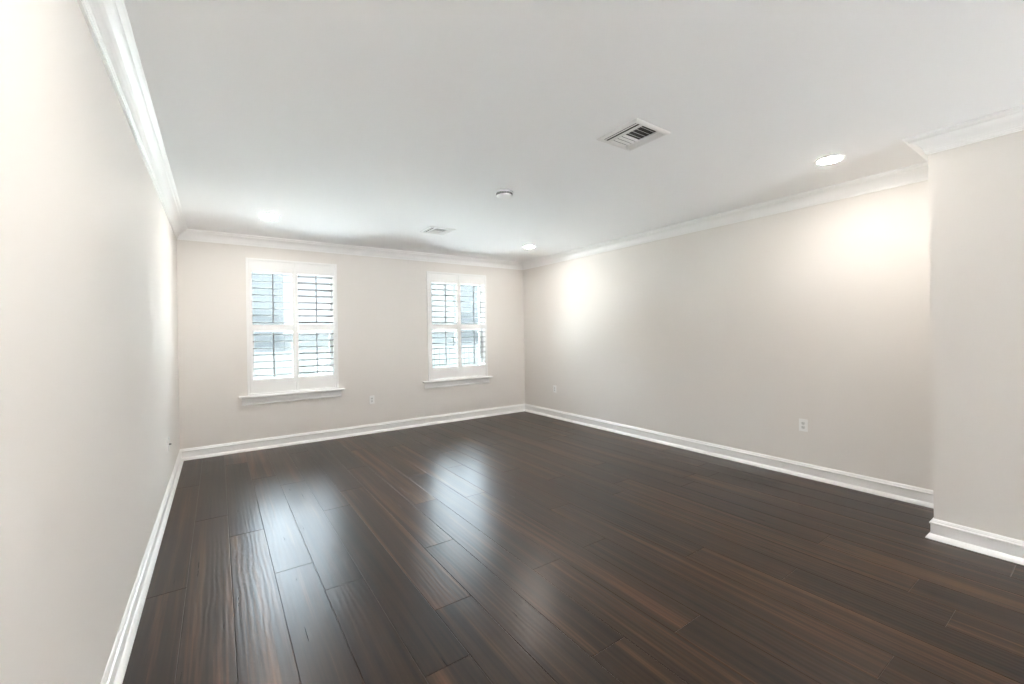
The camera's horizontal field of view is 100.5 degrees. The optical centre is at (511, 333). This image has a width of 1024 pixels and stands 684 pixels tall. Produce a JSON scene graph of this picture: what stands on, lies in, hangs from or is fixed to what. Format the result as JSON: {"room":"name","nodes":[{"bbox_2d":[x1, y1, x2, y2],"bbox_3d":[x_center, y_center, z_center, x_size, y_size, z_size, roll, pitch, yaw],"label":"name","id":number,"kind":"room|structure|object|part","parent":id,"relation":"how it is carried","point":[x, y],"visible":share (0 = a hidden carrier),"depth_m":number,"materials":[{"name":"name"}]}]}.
{"room":"empty living room","nodes":[
{"label":"empty living room","id":0,"kind":"room"},
{"bbox_2d":[0,0,179,683],"bbox_3d":[-0.959,0.166,0.573,0.160,2.888,10.757,-1,0,-35],"label":"wall","id":1,"kind":"structure","parent":0,"point":[89,366],"depth_m":1.37,"materials":[{"name":"white paint"}]},
{"bbox_2d":[77,0,186,238],"bbox_3d":[-0.916,-1.220,0.715,0.108,0.118,10.597,-1,0,-35],"label":"crown molding","id":2,"kind":"structure","parent":1,"relation":"attached to","point":[108,23],"depth_m":2.09,"materials":[{"name":"white wood"}]},
{"bbox_2d":[100,450,183,683],"bbox_3d":[-0.904,1.391,0.695,0.037,0.135,10.597,-1,0,-35],"label":"baseboard","id":3,"kind":"structure","parent":1,"relation":"attached to","point":[114,673],"depth_m":2.28,"materials":[{"name":"white wood"}]},
{"bbox_2d":[177,240,524,448],"bbox_3d":[-1.907,0.181,6.553,5.400,2.888,0.160,-1,0,-35],"label":"wall","id":4,"kind":"structure","parent":0,"point":[382,302],"depth_m":6.15,"materials":[{"name":"white paint"}]},
{"bbox_2d":[239,276,344,405],"bbox_3d":[-2.967,-0.019,5.775,1.272,1.851,0.231,-1,0,-35],"label":"window","id":5,"kind":"structure","parent":4,"relation":"in","point":[326,393],"depth_m":5.74,"materials":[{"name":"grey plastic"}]},
{"bbox_2d":[245,257,338,395],"bbox_3d":[-2.935,-0.095,5.746,1.099,1.761,0.105,-1,0,-35],"label":"plantation shutter","id":6,"kind":"object","parent":5,"relation":"attached to","point":[295,383],"visible":1,"depth_m":5.74,"materials":[{"name":"white wood"}]},
{"bbox_3d":[-3.143,-0.087,5.600,0.531,1.709,0.028,-1,0,-35],"label":"panel","id":7,"kind":"part","parent":6,"relation":"part of","materials":[{"name":"white wood"}]},
{"bbox_3d":[-3.122,-0.464,5.563,0.015,0.657,0.010,-1,0,-35],"label":"tilt rod","id":8,"kind":"part","parent":6,"relation":"part of","materials":[{"name":"grey wood"}]},
{"bbox_3d":[-3.110,0.271,5.563,0.015,0.600,0.010,-1,0,-35],"label":"tilt rod","id":9,"kind":"part","parent":6,"relation":"part of","materials":[{"name":"grey wood"}]},
{"bbox_3d":[-2.714,-0.094,5.896,0.506,1.709,0.028,-1,0,-35],"label":"panel","id":10,"kind":"part","parent":6,"relation":"part of","materials":[{"name":"white wood"}]},
{"bbox_3d":[-2.693,-0.470,5.861,0.015,0.657,0.010,-1,0,-35],"label":"tilt rod","id":11,"kind":"part","parent":6,"relation":"part of","materials":[{"name":"grey wood"}]},
{"bbox_3d":[-2.681,0.264,5.861,0.015,0.600,0.010,-1,0,-35],"label":"tilt rod","id":12,"kind":"part","parent":6,"relation":"part of","materials":[{"name":"grey wood"}]},
{"bbox_3d":[-2.910,0.799,5.711,1.272,0.025,0.076,-1,0,-35],"label":"sill","id":13,"kind":"part","parent":5,"relation":"part of","materials":[{"name":"white wood"}]},
{"bbox_3d":[-2.989,0.355,5.834,1.039,0.856,0.040,-1,0,-35],"label":"sash","id":14,"kind":"part","parent":5,"relation":"part of","materials":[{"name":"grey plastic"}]},
{"bbox_3d":[-3.021,-0.488,5.862,1.039,0.911,0.034,-1,0,-35],"label":"sash","id":15,"kind":"part","parent":5,"relation":"part of","materials":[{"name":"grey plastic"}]},
{"bbox_2d":[177,229,522,269],"bbox_3d":[-1.853,-1.205,6.443,5.080,0.118,0.108,-1,0,-35],"label":"crown molding","id":16,"kind":"structure","parent":4,"relation":"attached to","point":[189,234],"depth_m":5.99,"materials":[{"name":"white wood"}]},
{"bbox_2d":[180,404,524,460],"bbox_3d":[-1.831,1.406,6.472,5.080,0.135,0.037,-1,0,-35],"label":"baseboard","id":17,"kind":"structure","parent":4,"relation":"attached to","point":[294,439],"depth_m":6.01,"materials":[{"name":"white wood"}]},
{"bbox_2d":[369,396,373,403],"bbox_3d":[-2.079,0.985,6.323,0.074,0.120,0.009,-1,0,-35],"label":"wall outlet","id":18,"kind":"object","parent":4,"relation":"attached to","point":[371,398],"visible":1,"depth_m":6.32,"materials":[{"name":"white plastic"}]},
{"bbox_2d":[423,285,492,388],"bbox_3d":[-0.936,-0.051,7.179,1.281,1.851,0.231,-1,0,-35],"label":"window","id":19,"kind":"structure","parent":4,"relation":"in","point":[485,379],"depth_m":7.27,"materials":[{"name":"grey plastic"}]},
{"bbox_2d":[426,271,487,380],"bbox_3d":[-0.903,-0.127,7.150,1.108,1.761,0.105,-1,0,-35],"label":"plantation shutter","id":20,"kind":"object","parent":19,"relation":"attached to","point":[443,373],"visible":1,"depth_m":7.13,"materials":[{"name":"white wood"}]},
{"bbox_3d":[-1.114,-0.119,7.003,0.535,1.709,0.028,-1,0,-35],"label":"panel","id":21,"kind":"part","parent":20,"relation":"part of","materials":[{"name":"white wood"}]},
{"bbox_3d":[-1.090,-0.496,6.968,0.015,0.657,0.010,-1,0,-35],"label":"tilt rod","id":22,"kind":"part","parent":20,"relation":"part of","materials":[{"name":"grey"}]},
{"bbox_3d":[-1.079,0.239,6.968,0.015,0.600,0.010,-1,0,-35],"label":"tilt rod","id":23,"kind":"part","parent":20,"relation":"part of","materials":[{"name":"grey wood"}]},
{"bbox_3d":[-0.682,-0.126,7.301,0.511,1.709,0.028,-1,0,-35],"label":"panel","id":24,"kind":"part","parent":20,"relation":"part of","materials":[{"name":"white wood"}]},
{"bbox_3d":[-0.654,-0.503,7.269,0.015,0.657,0.010,-1,0,-35],"label":"tilt rod","id":25,"kind":"part","parent":20,"relation":"part of","materials":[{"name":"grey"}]},
{"bbox_3d":[-0.642,0.232,7.269,0.015,0.600,0.010,-1,0,-35],"label":"tilt rod","id":26,"kind":"part","parent":20,"relation":"part of","materials":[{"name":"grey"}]},
{"bbox_3d":[-0.879,0.767,7.115,1.281,0.025,0.076,-1,0,-35],"label":"sill","id":27,"kind":"part","parent":19,"relation":"part of","materials":[{"name":"white wood"}]},
{"bbox_3d":[-0.957,0.323,7.238,1.048,0.856,0.040,-1,0,-35],"label":"sash","id":28,"kind":"part","parent":19,"relation":"part of","materials":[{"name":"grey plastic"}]},
{"bbox_3d":[-0.990,-0.520,7.266,1.048,0.911,0.034,-1,0,-35],"label":"sash","id":29,"kind":"part","parent":19,"relation":"part of","materials":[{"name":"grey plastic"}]},
{"bbox_2d":[122,411,1023,683],"bbox_3d":[1.171,1.435,2.129,5.080,0.018,10.597,-1,0,-35],"label":"floor","id":30,"kind":"structure","parent":0,"point":[524,547],"depth_m":2.56,"materials":[{"name":"brown wood"}]},
{"bbox_2d":[124,0,1023,261],"bbox_3d":[1.127,-1.387,2.129,5.400,0.150,10.917,-1,0,-35],"label":"ceiling","id":31,"kind":"structure","parent":0,"point":[365,123],"depth_m":2.40,"materials":[{"name":"white paint"}]},
{"bbox_2d":[259,214,278,218],"bbox_3d":[-2.590,-1.245,4.545,0.190,0.015,0.190,-1,0,-35],"label":"recessed light","id":32,"kind":"object","parent":31,"relation":"in","point":[269,216],"visible":1,"depth_m":4.52,"materials":[{"name":"white glass"}]},
{"bbox_2d":[419,226,455,234],"bbox_3d":[-0.926,-1.271,5.288,0.335,0.017,0.335,-1,0,-35],"label":"ceiling vent","id":33,"kind":"object","parent":31,"relation":"in","point":[431,229],"visible":1,"depth_m":5.26,"materials":[{"name":"white metal"}]},
{"bbox_2d":[495,189,512,198],"bbox_3d":[-0.070,-1.269,3.898,0.168,0.048,0.168,-1,0,-35],"label":"smoke detector","id":34,"kind":"object","parent":31,"relation":"attached to","point":[502,193],"visible":1,"depth_m":3.85,"materials":[{"name":"white plastic"}]},
{"bbox_2d":[523,245,534,247],"bbox_3d":[0.254,-1.290,6.365,0.190,0.015,0.190,-1,0,-35],"label":"recessed light","id":35,"kind":"object","parent":31,"relation":"in","point":[526,246],"visible":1,"depth_m":6.32,"materials":[{"name":"white glass"}]},
{"bbox_2d":[596,118,670,150],"bbox_3d":[0.799,-1.298,2.815,0.335,0.017,0.335,-1,0,-35],"label":"ceiling vent","id":36,"kind":"object","parent":31,"relation":"in","point":[636,133],"visible":1,"depth_m":2.79,"materials":[{"name":"white metal"}]},
{"bbox_2d":[815,154,844,164],"bbox_3d":[2.436,-1.325,3.266,0.190,0.015,0.190,-1,0,-35],"label":"recessed light","id":37,"kind":"object","parent":31,"relation":"in","point":[830,159],"visible":1,"depth_m":3.25,"materials":[{"name":"white glass"}]},
{"bbox_2d":[523,180,932,489],"bbox_3d":[1.979,0.119,5.538,0.160,2.888,5.930,-1,0,-35],"label":"wall","id":38,"kind":"structure","parent":0,"point":[733,335],"depth_m":4.42,"materials":[{"name":"white paint"}]},
{"bbox_2d":[522,162,927,269],"bbox_3d":[1.762,-1.263,5.586,0.108,0.118,5.630,-1,0,-35],"label":"crown molding","id":39,"kind":"structure","parent":38,"relation":"attached to","point":[916,173],"depth_m":4.39,"materials":[{"name":"white wood"}]},
{"bbox_2d":[525,404,933,508],"bbox_3d":[1.832,1.348,5.606,0.037,0.135,5.630,-1,0,-35],"label":"baseboard","id":40,"kind":"structure","parent":38,"relation":"attached to","point":[889,489],"depth_m":4.41,"materials":[{"name":"white wood"}]},
{"bbox_2d":[799,419,807,431],"bbox_3d":[2.843,0.896,4.158,0.009,0.120,0.074,-1,0,-35],"label":"wall outlet","id":41,"kind":"object","parent":38,"relation":"attached to","point":[803,423],"visible":1,"depth_m":4.15,"materials":[{"name":"white plastic"}]},
{"bbox_2d":[928,130,1023,540],"bbox_3d":[4.668,0.001,1.042,0.846,2.738,5.127,-1,0,-35],"label":"wall","id":42,"kind":"structure","parent":0,"point":[976,190],"depth_m":2.73,"materials":[{"name":"white paint"}]},
{"bbox_2d":[903,141,927,160],"bbox_3d":[3.049,-1.283,3.119,0.794,0.118,0.108,-1,0,-35],"label":"crown molding","id":43,"kind":"structure","parent":42,"relation":"attached to","point":[916,148],"depth_m":3.03,"materials":[{"name":"white wood"}]},
{"bbox_2d":[902,104,1023,154],"bbox_3d":[4.179,-1.301,0.881,0.108,0.118,5.074,-1,0,-35],"label":"crown molding","id":44,"kind":"structure","parent":42,"relation":"attached to","point":[1011,120],"depth_m":2.71,"materials":[{"name":"white wood"}]},
{"bbox_2d":[925,518,1023,564],"bbox_3d":[4.269,1.309,0.872,0.037,0.135,5.004,-1,0,-35],"label":"baseboard","id":45,"kind":"structure","parent":42,"relation":"attached to","point":[987,543],"depth_m":2.73,"materials":[{"name":"white wood"}]},
{"label":"outside","id":46,"kind":"structure","parent":0,"visible":0},
{"bbox_3d":[-14.573,2.031,25.524,55.000,0.190,31.400,-1,0,-35],"label":"lawn","id":47,"kind":"structure","parent":46,"visible":0},
{"bbox_2d":[252,272,283,377],"bbox_3d":[-17.876,-1.422,17.323,14.530,6.800,8.700,-1,0,-35],"label":"house","id":48,"kind":"structure","parent":47,"relation":"on","point":[267,299],"depth_m":17.77,"materials":[{"name":"grey paint"}]},
{"bbox_3d":[-11.639,-0.091,16.835,4.300,1.360,0.010,-1,0,-35],"label":"pane","id":49,"kind":"part","parent":48,"relation":"part of","materials":[{"name":"clear glass"}]},
{"bbox_2d":[254,345,478,378],"bbox_3d":[-5.532,1.183,16.866,24.170,1.200,0.120,-1,0,-35],"label":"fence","id":50,"kind":"object","parent":47,"relation":"on","point":[465,356],"visible":0.11,"depth_m":15.57,"materials":[{"name":"grey wood"}]},
{"bbox_3d":[-7.510,1.214,15.499,0.120,1.200,0.120,-1,0,-35],"label":"post","id":51,"kind":"part","parent":50,"relation":"part of","materials":[{"name":"grey wood"}]},
{"bbox_3d":[-5.523,0.637,16.842,24.050,0.050,0.060,-1,0,-35],"label":"rail","id":52,"kind":"part","parent":50,"relation":"part of","materials":[{"name":"grey wood"}]},
{"bbox_3d":[-1.575,1.120,19.601,0.120,1.200,0.120,-1,0,-35],"label":"post","id":53,"kind":"part","parent":50,"relation":"part of","materials":[{"name":"grey wood"}]},
{"bbox_2d":[284,331,452,366],"bbox_3d":[-6.485,0.868,20.551,7.980,1.860,0.240,-1,0,-35],"label":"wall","id":54,"kind":"structure","parent":47,"relation":"on","point":[286,337],"depth_m":19.00,"materials":[{"name":"grey"}]},
{"bbox_2d":[431,282,478,361],"bbox_3d":[0.639,-1.716,30.122,14.850,6.800,8.700,-1,0,-35],"label":"house","id":55,"kind":"structure","parent":47,"relation":"on","point":[465,306],"depth_m":23.28,"materials":[{"name":"grey paint"}]},
{"bbox_3d":[-1.338,-0.279,23.956,3.850,1.410,0.010,-1,0,-35],"label":"pane","id":56,"kind":"part","parent":55,"relation":"part of","materials":[{"name":"clear glass"}]}
]}

